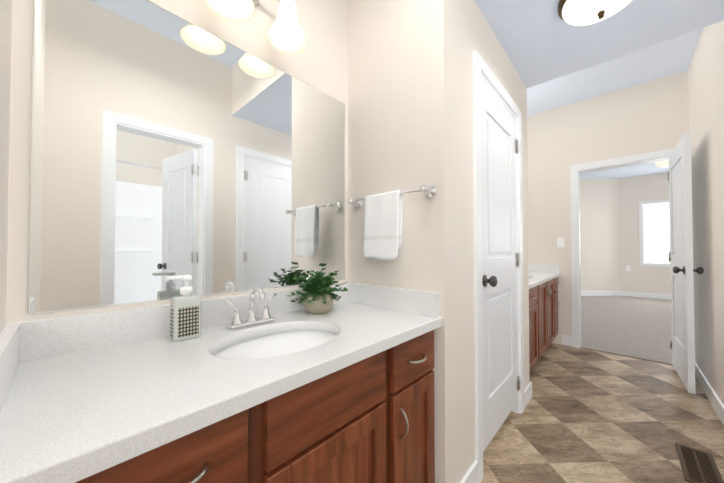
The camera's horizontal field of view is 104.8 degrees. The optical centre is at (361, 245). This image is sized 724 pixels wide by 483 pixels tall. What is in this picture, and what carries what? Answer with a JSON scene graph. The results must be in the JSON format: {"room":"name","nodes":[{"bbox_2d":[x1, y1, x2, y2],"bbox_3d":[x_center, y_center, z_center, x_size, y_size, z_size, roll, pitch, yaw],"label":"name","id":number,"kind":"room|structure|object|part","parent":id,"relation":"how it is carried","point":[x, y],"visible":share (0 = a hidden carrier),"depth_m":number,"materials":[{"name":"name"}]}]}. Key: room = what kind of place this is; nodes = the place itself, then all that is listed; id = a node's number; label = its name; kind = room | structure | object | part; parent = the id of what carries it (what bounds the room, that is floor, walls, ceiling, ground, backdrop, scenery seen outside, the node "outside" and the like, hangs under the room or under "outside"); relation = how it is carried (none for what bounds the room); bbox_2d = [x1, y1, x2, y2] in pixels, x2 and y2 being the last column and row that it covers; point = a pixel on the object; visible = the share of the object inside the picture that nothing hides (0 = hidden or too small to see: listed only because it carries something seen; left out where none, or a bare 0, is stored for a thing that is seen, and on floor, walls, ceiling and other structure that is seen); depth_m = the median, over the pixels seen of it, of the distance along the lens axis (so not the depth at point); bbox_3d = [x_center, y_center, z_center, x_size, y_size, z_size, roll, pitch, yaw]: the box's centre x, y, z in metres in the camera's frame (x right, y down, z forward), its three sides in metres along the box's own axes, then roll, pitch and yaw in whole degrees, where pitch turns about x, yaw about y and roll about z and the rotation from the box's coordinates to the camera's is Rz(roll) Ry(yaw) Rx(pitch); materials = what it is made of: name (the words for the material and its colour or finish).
{"room":"bathroom","nodes":[
{"label":"bathroom","id":0,"kind":"room"},
{"bbox_2d":[0,0,23,331],"bbox_3d":[-0.329,-0.280,0.106,1.500,2.740,0.120,-1,-1,43],"label":"wall","id":1,"kind":"structure","parent":0,"point":[11,11],"depth_m":0.66,"materials":[{"name":"beige paint"}]},
{"bbox_2d":[20,0,347,321],"bbox_3d":[0.485,-0.248,2.165,0.120,2.740,4.240,-1,-1,43],"label":"wall","id":2,"kind":"structure","parent":0,"point":[323,65],"depth_m":1.13,"materials":[{"name":"beige paint"}]},
{"bbox_2d":[27,0,344,314],"bbox_3d":[-0.451,-0.286,1.070,0.005,0.922,1.058,-1,-1,43],"label":"mirror","id":3,"kind":"object","parent":2,"relation":"attached to","point":[164,143],"visible":1,"depth_m":0.88,"materials":[{"name":"white mirror"}]},
{"bbox_2d":[205,0,307,53],"bbox_3d":[-0.378,-0.922,1.010,0.207,0.263,0.372,-1,-1,43],"label":"sconce","id":4,"kind":"object","parent":2,"relation":"attached to","point":[285,33],"visible":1,"depth_m":1.04,"materials":[{"name":"white glass"}]},
{"bbox_3d":[-0.433,-0.867,0.913,0.156,0.150,0.156,-1,-1,43],"label":"lamp shade","id":5,"kind":"part","parent":4,"relation":"part of","materials":[{"name":"white glass"}]},
{"bbox_3d":[-0.285,-0.865,1.071,0.156,0.150,0.156,-1,-1,43],"label":"lamp shade","id":6,"kind":"part","parent":4,"relation":"part of","materials":[{"name":"white glass"}]},
{"bbox_3d":[-0.285,-0.877,1.071,0.056,0.086,0.056,-1,-1,43],"label":"bulb","id":7,"kind":"part","parent":4,"relation":"part of","materials":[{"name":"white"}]},
{"bbox_2d":[348,0,411,289],"bbox_3d":[0.119,-0.260,1.377,0.420,2.740,0.120,-1,-1,43],"label":"wall","id":8,"kind":"structure","parent":0,"point":[396,76],"depth_m":1.33,"materials":[{"name":"beige paint"}]},
{"bbox_2d":[348,185,436,259],"bbox_3d":[0.107,-0.090,1.244,0.458,0.311,0.085,-1,-1,43],"label":"towel rail","id":9,"kind":"object","parent":8,"relation":"attached to","point":[383,226],"visible":1,"depth_m":1.20,"materials":[{"name":"white fabric"}]},
{"bbox_3d":[-0.037,-0.216,1.389,0.054,0.054,0.074,-1,-1,43],"label":"post","id":10,"kind":"part","parent":9,"relation":"part of","materials":[{"name":"silver metal"}]},
{"bbox_2d":[364,190,401,259],"bbox_3d":[0.088,-0.080,1.229,0.199,0.302,0.043,-1,-1,43],"label":"towel","id":11,"kind":"object","parent":9,"relation":"hanging from","point":[383,211],"depth_m":1.21,"materials":[{"name":"white fabric"}]},
{"bbox_3d":[0.258,-0.220,1.113,0.054,0.054,0.074,-1,-1,43],"label":"post","id":12,"kind":"part","parent":9,"relation":"part of","materials":[{"name":"silver metal"}]},
{"bbox_2d":[412,0,531,482],"bbox_3d":[0.740,-0.256,1.635,0.120,2.740,1.345,-1,-1,43],"label":"wall","id":13,"kind":"structure","parent":0,"point":[446,34],"depth_m":1.18,"materials":[{"name":"beige paint"}]},
{"bbox_2d":[0,282,438,411],"bbox_3d":[-0.263,0.235,0.882,0.523,0.095,1.111,-1,-1,43],"label":"backsplash","id":14,"kind":"structure","parent":13,"relation":"attached to","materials":[{"name":"stone"}]},
{"bbox_2d":[460,460,477,482],"bbox_3d":[0.422,1.054,1.185,0.025,0.105,0.310,-1,-1,43],"label":"baseboard","id":15,"kind":"structure","parent":13,"relation":"attached to","point":[471,475],"depth_m":1.25,"materials":[{"name":"white wood"}]},
{"bbox_2d":[473,50,523,482],"bbox_3d":[0.769,0.097,1.648,0.136,2.033,0.816,-1,-1,43],"label":"door frame","id":16,"kind":"structure","parent":13,"relation":"attached to","point":[482,70],"depth_m":1.34,"materials":[{"name":"white wood"}]},
{"bbox_2d":[481,78,519,451],"bbox_3d":[0.796,0.092,1.629,0.155,1.874,0.678,-1,-1,43],"label":"closet door","id":17,"kind":"structure","parent":13,"relation":"in","point":[500,264],"depth_m":1.59,"materials":[{"name":"white wood"}]},
{"bbox_2d":[475,0,723,87],"bbox_3d":[1.139,-1.412,1.280,0.971,0.440,1.345,-1,-1,43],"label":"ceiling","id":18,"kind":"structure","parent":0,"point":[541,41],"depth_m":1.54,"materials":[{"name":"white paint"}]},
{"bbox_2d":[558,0,631,25],"bbox_3d":[1.116,-1.124,1.301,0.330,0.134,0.330,-1,-1,43],"label":"ceiling light","id":19,"kind":"object","parent":18,"relation":"attached to","point":[580,12],"visible":1,"depth_m":1.31,"materials":[{"name":"white glass"}]},
{"bbox_2d":[580,179,618,295],"bbox_3d":[4.301,-0.182,6.516,3.400,2.740,0.134,0,-1,-2],"label":"wall","id":20,"kind":"structure","parent":0,"point":[599,245],"depth_m":6.50,"materials":[{"name":"beige paint"}]},
{"bbox_2d":[480,343,723,482],"bbox_3d":[1.705,1.133,0.922,3.570,0.060,4.120,-1,-1,43],"label":"floor","id":21,"kind":"structure","parent":0,"point":[588,416],"depth_m":1.71,"materials":[{"name":"brown tile"}]},
{"bbox_2d":[0,282,441,482],"bbox_3d":[-0.255,0.644,0.868,0.546,0.914,1.111,-1,-1,43],"label":"bathroom vanity","id":22,"kind":"object","parent":21,"relation":"on","point":[341,390],"visible":1,"depth_m":0.66,"materials":[{"name":"white stone"}]},
{"bbox_2d":[166,275,200,341],"bbox_3d":[-0.537,0.186,0.837,0.049,0.190,0.089,-1,-1,43],"label":"soap bottle","id":23,"kind":"object","parent":22,"relation":"on","point":[185,318],"visible":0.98,"depth_m":0.82,"materials":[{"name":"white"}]},
{"bbox_3d":[-0.298,0.390,0.451,0.035,0.009,0.103,-1,-1,43],"label":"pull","id":24,"kind":"part","parent":22,"relation":"part of","materials":[{"name":"silver metal"}]},
{"bbox_2d":[224,286,276,328],"bbox_3d":[-0.374,0.214,0.982,0.118,0.139,0.193,-1,-1,43],"label":"faucet","id":25,"kind":"object","parent":22,"relation":"on","point":[251,319],"visible":1,"depth_m":0.99,"materials":[{"name":"silver metal"}]},
{"bbox_3d":[-0.446,0.206,0.952,0.016,0.050,0.050,-1,-1,43],"label":"lever","id":26,"kind":"part","parent":25,"relation":"part of","materials":[{"name":"silver metal"}]},
{"bbox_3d":[-0.434,0.250,0.964,0.042,0.041,0.042,-1,-1,43],"label":"handle","id":27,"kind":"part","parent":25,"relation":"part of","materials":[{"name":"silver metal"}]},
{"bbox_3d":[-0.398,0.278,1.003,0.052,0.012,0.164,-1,-1,43],"label":"deck plate","id":28,"kind":"part","parent":25,"relation":"part of","materials":[{"name":"silver metal"}]},
{"bbox_3d":[-0.398,0.251,1.004,0.042,0.041,0.042,-1,-1,43],"label":"spout","id":29,"kind":"part","parent":25,"relation":"part of","materials":[{"name":"silver metal"}]},
{"bbox_3d":[-0.368,0.190,0.977,0.101,0.092,0.019,-1,-1,43],"label":"spout","id":30,"kind":"part","parent":25,"relation":"part of","materials":[{"name":"silver metal"}]},
{"bbox_3d":[-0.361,0.251,1.043,0.042,0.041,0.042,-1,-1,43],"label":"handle","id":31,"kind":"part","parent":25,"relation":"part of","materials":[{"name":"silver metal"}]},
{"bbox_3d":[-0.348,0.207,1.056,0.016,0.050,0.050,-1,-1,43],"label":"lever","id":32,"kind":"part","parent":25,"relation":"part of","materials":[{"name":"silver metal"}]},
{"bbox_2d":[213,330,336,358],"bbox_3d":[-0.249,0.386,0.863,0.354,0.135,0.466,-1,-1,43],"label":"sink","id":33,"kind":"object","parent":22,"relation":"in","point":[270,343],"depth_m":1.00,"materials":[{"name":"white ceramic"}]},
{"bbox_2d":[286,263,347,313],"bbox_3d":[-0.170,0.181,1.171,0.202,0.209,0.272,-1,-1,43],"label":"plant","id":34,"kind":"object","parent":22,"relation":"on","point":[319,297],"visible":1,"depth_m":1.16,"materials":[{"name":"green plant"}]},
{"bbox_3d":[-0.186,0.246,1.196,0.130,0.080,0.130,-1,-1,43],"label":"pot","id":35,"kind":"part","parent":34,"relation":"part of","materials":[{"name":"beige ceramic"}]},
{"bbox_3d":[0.138,0.591,0.915,0.035,0.103,0.009,-1,-1,43],"label":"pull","id":36,"kind":"part","parent":22,"relation":"part of","materials":[{"name":"silver metal"}]},
{"bbox_3d":[0.206,0.406,0.991,0.035,0.009,0.103,-1,-1,43],"label":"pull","id":37,"kind":"part","parent":22,"relation":"part of","materials":[{"name":"silver metal"}]},
{"bbox_2d":[529,276,559,371],"bbox_3d":[1.569,0.740,2.820,0.546,0.782,1.536,-1,-1,43],"label":"bathroom vanity","id":38,"kind":"object","parent":21,"relation":"on","point":[543,305],"depth_m":2.60,"materials":[{"name":"brown wood"}]},
{"bbox_2d":[529,272,559,287],"bbox_3d":[1.565,0.330,2.830,0.535,0.036,1.536,-1,-1,43],"label":"countertop","id":39,"kind":"structure","parent":38,"relation":"on","point":[534,277],"depth_m":2.77,"materials":[{"name":"white stone"}]},
{"bbox_2d":[675,443,723,482],"bbox_3d":[1.685,1.107,1.393,0.130,0.006,0.340,-1,-1,43],"label":"floor vent","id":40,"kind":"object","parent":21,"relation":"in","point":[686,471],"visible":1,"depth_m":1.40,"materials":[{"name":"brown metal"}]},
{"bbox_2d":[532,73,683,343],"bbox_3d":[2.482,-0.234,3.118,1.500,2.740,0.120,-1,-1,43],"label":"wall","id":41,"kind":"structure","parent":0,"point":[647,117],"depth_m":3.13,"materials":[{"name":"beige paint"}]},
{"bbox_2d":[529,264,558,271],"bbox_3d":[2.085,0.273,3.382,0.502,0.094,0.020,-1,-1,43],"label":"backsplash","id":42,"kind":"structure","parent":41,"relation":"attached to","point":[532,267],"depth_m":3.30,"materials":[{"name":"white stone"}]},
{"bbox_2d":[557,237,564,246],"bbox_3d":[2.287,-0.032,3.205,0.072,0.116,0.012,-1,-1,43],"label":"light switch","id":43,"kind":"object","parent":41,"relation":"attached to","point":[560,241],"visible":1,"depth_m":3.20,"materials":[{"name":"white plastic"}]},
{"bbox_2d":[570,149,672,347],"bbox_3d":[2.717,0.117,2.894,0.856,2.033,0.154,-1,-1,43],"label":"door frame","id":44,"kind":"structure","parent":41,"relation":"attached to","point":[575,170],"depth_m":3.10,"materials":[{"name":"white wood"}]},
{"bbox_2d":[667,133,703,393],"bbox_3d":[2.673,0.133,2.340,0.155,1.934,0.718,-1,-1,42],"label":"bedroom door","id":45,"kind":"structure","parent":41,"relation":"in","point":[682,270],"depth_m":2.19,"materials":[{"name":"white wood"}]},
{"bbox_2d":[527,27,703,178],"bbox_3d":[3.985,-1.662,2.565,4.720,0.100,9.570,-1,-1,43],"label":"ceiling","id":46,"kind":"structure","parent":0,"point":[672,56],"depth_m":2.69,"materials":[{"name":"white paint"}]},
{"bbox_2d":[655,160,668,166],"bbox_3d":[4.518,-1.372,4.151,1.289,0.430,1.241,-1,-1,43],"label":"ceiling light","id":47,"kind":"object","parent":46,"relation":"hanging from","point":[665,163],"visible":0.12,"depth_m":4.09,"materials":[{"name":"white glass"}]},
{"bbox_2d":[580,296,672,364],"bbox_3d":[4.849,1.182,4.532,6.200,0.072,5.450,-1,-1,43],"label":"floor","id":48,"kind":"structure","parent":0,"point":[634,327],"depth_m":3.89,"materials":[{"name":"beige carpet"}]},
{"bbox_2d":[618,173,670,294],"bbox_3d":[7.311,-0.199,5.381,3.510,2.740,0.120,-1,-1,43],"label":"wall","id":49,"kind":"structure","parent":0,"point":[633,192],"depth_m":6.31,"materials":[{"name":"beige paint"}]},
{"bbox_2d":[619,291,670,299],"bbox_3d":[7.276,1.105,5.302,3.500,0.105,0.013,-1,-1,43],"label":"baseboard","id":50,"kind":"structure","parent":49,"relation":"attached to","point":[621,293],"depth_m":6.20,"materials":[{"name":"white wood"}]},
{"bbox_2d":[639,200,669,266],"bbox_3d":[6.649,-0.250,5.969,1.010,1.450,0.106,-1,-1,43],"label":"bedroom window","id":51,"kind":"structure","parent":49,"relation":"in","point":[642,245],"depth_m":6.19,"materials":[{"name":"white"}]},
{"bbox_2d":[643,202,669,263],"bbox_3d":[6.636,-0.256,5.955,0.880,1.325,0.033,-1,-1,43],"label":"window blinds","id":52,"kind":"object","parent":51,"relation":"attached to","point":[647,207],"visible":0.46,"depth_m":6.11,"materials":[{"name":"white plastic"}]},
{"bbox_3d":[6.662,-0.250,5.983,0.800,1.240,0.003,-1,-1,43],"label":"glass","id":53,"kind":"part","parent":51,"relation":"part of","materials":[{"name":"white glass"}]},
{"bbox_2d":[680,20,723,404],"bbox_3d":[1.676,-0.265,1.052,0.140,2.740,4.240,-1,-1,43],"label":"wall","id":54,"kind":"structure","parent":0,"point":[702,85],"depth_m":2.02,"materials":[{"name":"beige paint"}]},
{"bbox_2d":[695,362,723,425],"bbox_3d":[2.323,1.064,1.810,0.013,0.105,1.943,-1,-1,43],"label":"baseboard","id":55,"kind":"structure","parent":54,"relation":"attached to","point":[716,403],"depth_m":1.97,"materials":[{"name":"white wood"}]}
]}

